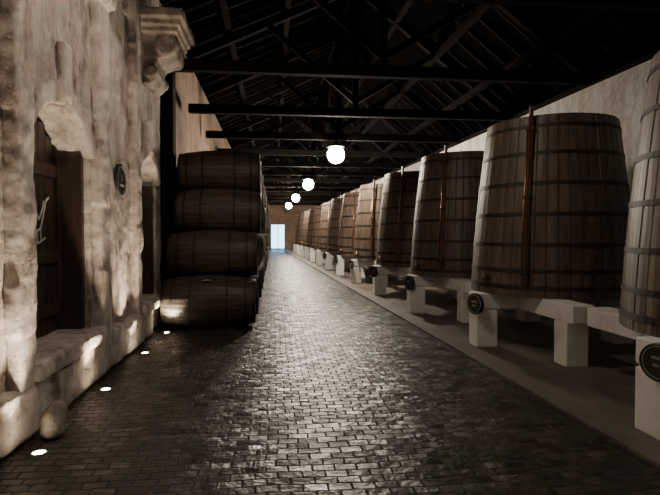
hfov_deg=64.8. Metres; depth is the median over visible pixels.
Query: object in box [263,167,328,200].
roof truss
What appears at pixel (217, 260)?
stack
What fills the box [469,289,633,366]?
support stand
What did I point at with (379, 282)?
support stand
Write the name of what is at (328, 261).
support stand
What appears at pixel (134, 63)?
pilaster
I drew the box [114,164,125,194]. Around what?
round sign
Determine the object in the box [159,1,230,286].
wall
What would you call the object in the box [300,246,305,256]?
support stand
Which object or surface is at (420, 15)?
ceiling
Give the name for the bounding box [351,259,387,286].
support stand
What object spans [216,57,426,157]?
roof truss
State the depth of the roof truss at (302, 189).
34.82 m
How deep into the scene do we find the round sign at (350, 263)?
16.41 m
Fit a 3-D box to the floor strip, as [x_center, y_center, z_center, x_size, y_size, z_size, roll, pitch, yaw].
[1.074,0.954,24.295,3.568,0.030,60.130,0,2,-8]
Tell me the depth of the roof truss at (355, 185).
31.65 m
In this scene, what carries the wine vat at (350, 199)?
on the support stand at (339, 266)
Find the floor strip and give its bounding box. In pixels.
[282,249,659,468]
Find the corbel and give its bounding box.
[140,6,194,96]
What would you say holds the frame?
attached to the wall at (278, 214)
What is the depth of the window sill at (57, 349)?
4.88 m
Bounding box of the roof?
[159,0,659,205]
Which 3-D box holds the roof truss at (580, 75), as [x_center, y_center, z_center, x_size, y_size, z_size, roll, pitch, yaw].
[0.976,-4.722,9.444,8.021,3.250,2.882,0,1,-6]
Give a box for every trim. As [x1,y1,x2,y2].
[34,41,96,158]
[141,120,160,185]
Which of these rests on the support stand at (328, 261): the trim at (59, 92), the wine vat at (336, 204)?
the wine vat at (336, 204)
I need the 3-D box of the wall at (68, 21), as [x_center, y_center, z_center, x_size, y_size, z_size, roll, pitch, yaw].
[-2.383,-1.442,1.514,0.438,6.036,15.630,0,1,-6]
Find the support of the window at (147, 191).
in the wall at (68, 21)
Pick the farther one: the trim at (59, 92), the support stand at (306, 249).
the support stand at (306, 249)
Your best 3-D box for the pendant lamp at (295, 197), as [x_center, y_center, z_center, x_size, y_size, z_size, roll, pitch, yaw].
[-2.296,-3.408,34.881,0.540,0.700,0.540,0,1,-6]
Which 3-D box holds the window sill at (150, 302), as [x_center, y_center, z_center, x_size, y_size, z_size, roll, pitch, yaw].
[-3.015,0.893,8.348,0.518,0.181,1.555,0,1,-6]
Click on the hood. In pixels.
(335, 145)
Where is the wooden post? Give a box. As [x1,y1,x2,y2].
[160,72,176,282]
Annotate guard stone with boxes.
[40,400,67,439]
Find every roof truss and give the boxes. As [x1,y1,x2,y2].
[161,0,591,85]
[187,0,509,120]
[204,18,459,142]
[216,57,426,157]
[229,84,402,168]
[231,104,383,176]
[251,119,369,182]
[260,131,357,187]
[261,156,341,194]
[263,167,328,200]
[264,141,349,191]
[264,168,323,202]
[266,157,334,197]
[268,175,319,204]
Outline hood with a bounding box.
[327,141,344,147]
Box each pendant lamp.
[286,201,291,208]
[292,192,299,201]
[303,175,313,189]
[327,141,344,162]
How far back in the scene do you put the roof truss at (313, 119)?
25.28 m
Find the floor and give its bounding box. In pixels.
[0,249,659,494]
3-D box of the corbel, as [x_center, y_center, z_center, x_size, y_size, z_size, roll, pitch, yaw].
[-2.648,-3.124,8.537,0.675,1.119,1.277,0,1,-6]
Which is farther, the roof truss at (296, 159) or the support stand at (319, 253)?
the roof truss at (296, 159)
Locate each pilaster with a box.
[0,0,37,444]
[89,0,115,374]
[128,0,143,314]
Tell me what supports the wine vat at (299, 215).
on the support stand
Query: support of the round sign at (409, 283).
attached to the support stand at (416, 296)
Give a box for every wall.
[0,0,161,393]
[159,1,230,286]
[266,176,316,248]
[320,59,651,205]
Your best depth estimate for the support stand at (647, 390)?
4.14 m
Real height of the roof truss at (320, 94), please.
3.250 m
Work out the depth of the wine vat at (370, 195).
16.16 m
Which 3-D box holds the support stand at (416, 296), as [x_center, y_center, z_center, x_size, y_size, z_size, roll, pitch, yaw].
[2.729,0.917,10.689,2.370,0.750,3.200,0,1,-6]
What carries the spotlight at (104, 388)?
on the floor
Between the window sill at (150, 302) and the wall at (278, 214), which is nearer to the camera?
the window sill at (150, 302)
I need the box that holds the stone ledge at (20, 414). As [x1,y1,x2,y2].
[0,311,152,459]
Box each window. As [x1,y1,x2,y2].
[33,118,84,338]
[141,186,153,293]
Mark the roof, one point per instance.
(581, 21)
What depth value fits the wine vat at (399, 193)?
12.94 m
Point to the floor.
(329, 391)
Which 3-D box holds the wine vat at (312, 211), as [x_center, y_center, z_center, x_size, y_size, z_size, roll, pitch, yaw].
[-0.419,-1.283,32.727,2.247,2.503,2.208,0,1,-6]
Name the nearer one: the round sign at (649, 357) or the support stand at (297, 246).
the round sign at (649, 357)
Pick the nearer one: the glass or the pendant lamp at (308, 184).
the pendant lamp at (308, 184)
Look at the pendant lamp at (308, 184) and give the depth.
25.19 m
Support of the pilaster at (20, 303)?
attached to the wall at (68, 21)
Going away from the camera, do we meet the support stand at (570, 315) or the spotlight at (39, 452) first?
the spotlight at (39, 452)
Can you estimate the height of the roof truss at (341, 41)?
3.250 m
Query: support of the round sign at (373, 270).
attached to the support stand at (379, 282)
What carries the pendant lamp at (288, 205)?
hanging from the roof
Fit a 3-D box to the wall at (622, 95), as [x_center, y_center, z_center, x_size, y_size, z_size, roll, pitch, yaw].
[3.007,-1.236,24.450,0.300,4.400,60.043,0,2,-8]
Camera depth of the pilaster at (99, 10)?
5.82 m
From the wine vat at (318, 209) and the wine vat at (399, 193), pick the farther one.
the wine vat at (318, 209)
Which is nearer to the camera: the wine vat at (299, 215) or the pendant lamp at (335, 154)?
the pendant lamp at (335, 154)
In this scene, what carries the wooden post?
on the floor
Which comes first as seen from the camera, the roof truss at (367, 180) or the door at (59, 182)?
the door at (59, 182)
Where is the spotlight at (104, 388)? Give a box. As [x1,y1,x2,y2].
[100,387,111,391]
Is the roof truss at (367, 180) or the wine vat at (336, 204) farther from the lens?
the roof truss at (367, 180)
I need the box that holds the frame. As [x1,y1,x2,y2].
[270,224,284,248]
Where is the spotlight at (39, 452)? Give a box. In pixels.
[30,449,47,456]
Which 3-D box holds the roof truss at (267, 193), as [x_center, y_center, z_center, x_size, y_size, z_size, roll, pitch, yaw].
[-2.632,-5.465,38.011,7.080,3.250,2.882,0,1,-6]
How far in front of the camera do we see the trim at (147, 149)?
8.23 m
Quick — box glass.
[271,225,283,247]
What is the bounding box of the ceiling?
[162,0,659,203]
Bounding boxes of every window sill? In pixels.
[34,326,107,381]
[142,293,160,314]
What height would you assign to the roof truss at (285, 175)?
3.250 m
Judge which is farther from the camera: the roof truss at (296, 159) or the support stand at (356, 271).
the roof truss at (296, 159)
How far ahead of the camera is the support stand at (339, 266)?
19.66 m
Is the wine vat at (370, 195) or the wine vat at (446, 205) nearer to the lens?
the wine vat at (446, 205)
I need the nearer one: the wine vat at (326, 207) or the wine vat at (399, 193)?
the wine vat at (399, 193)
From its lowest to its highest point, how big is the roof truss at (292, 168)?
3.250 m
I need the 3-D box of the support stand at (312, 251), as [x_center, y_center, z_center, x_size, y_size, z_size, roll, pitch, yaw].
[0.020,0.425,29.600,2.370,0.750,3.200,0,1,-6]
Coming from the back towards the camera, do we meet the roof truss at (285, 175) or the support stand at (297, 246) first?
the roof truss at (285, 175)
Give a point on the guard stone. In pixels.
(53, 421)
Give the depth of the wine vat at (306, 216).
35.31 m
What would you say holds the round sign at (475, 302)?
attached to the support stand at (570, 315)
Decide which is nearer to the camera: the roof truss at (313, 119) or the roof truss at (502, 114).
the roof truss at (502, 114)
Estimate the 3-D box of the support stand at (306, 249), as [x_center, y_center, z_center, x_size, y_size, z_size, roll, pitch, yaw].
[-0.434,0.343,32.768,2.370,0.750,3.200,0,1,-6]
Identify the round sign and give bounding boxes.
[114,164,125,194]
[348,260,353,268]
[370,266,377,276]
[404,275,414,289]
[467,293,483,313]
[639,342,659,381]
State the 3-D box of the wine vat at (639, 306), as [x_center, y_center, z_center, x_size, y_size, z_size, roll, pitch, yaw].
[3.652,-0.544,4.312,2.247,2.503,2.208,0,1,-4]
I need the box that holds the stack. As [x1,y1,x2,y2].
[160,151,269,330]
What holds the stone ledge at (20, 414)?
attached to the wall at (68, 21)
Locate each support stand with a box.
[296,245,309,255]
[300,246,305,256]
[304,247,311,258]
[310,248,323,262]
[316,250,334,266]
[324,252,370,270]
[335,255,396,277]
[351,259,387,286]
[373,265,457,298]
[407,275,540,322]
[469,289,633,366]
[587,307,659,440]
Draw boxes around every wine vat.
[295,214,300,243]
[298,211,304,244]
[302,209,309,245]
[306,209,314,246]
[312,204,322,248]
[318,200,330,250]
[327,195,342,252]
[338,188,359,255]
[354,179,383,260]
[376,166,419,267]
[410,145,483,277]
[471,105,629,298]
[619,51,659,337]
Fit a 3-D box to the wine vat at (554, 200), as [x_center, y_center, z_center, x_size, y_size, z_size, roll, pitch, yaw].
[3.184,-0.629,7.580,2.247,2.503,2.208,0,1,-3]
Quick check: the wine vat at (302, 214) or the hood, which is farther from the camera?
the wine vat at (302, 214)

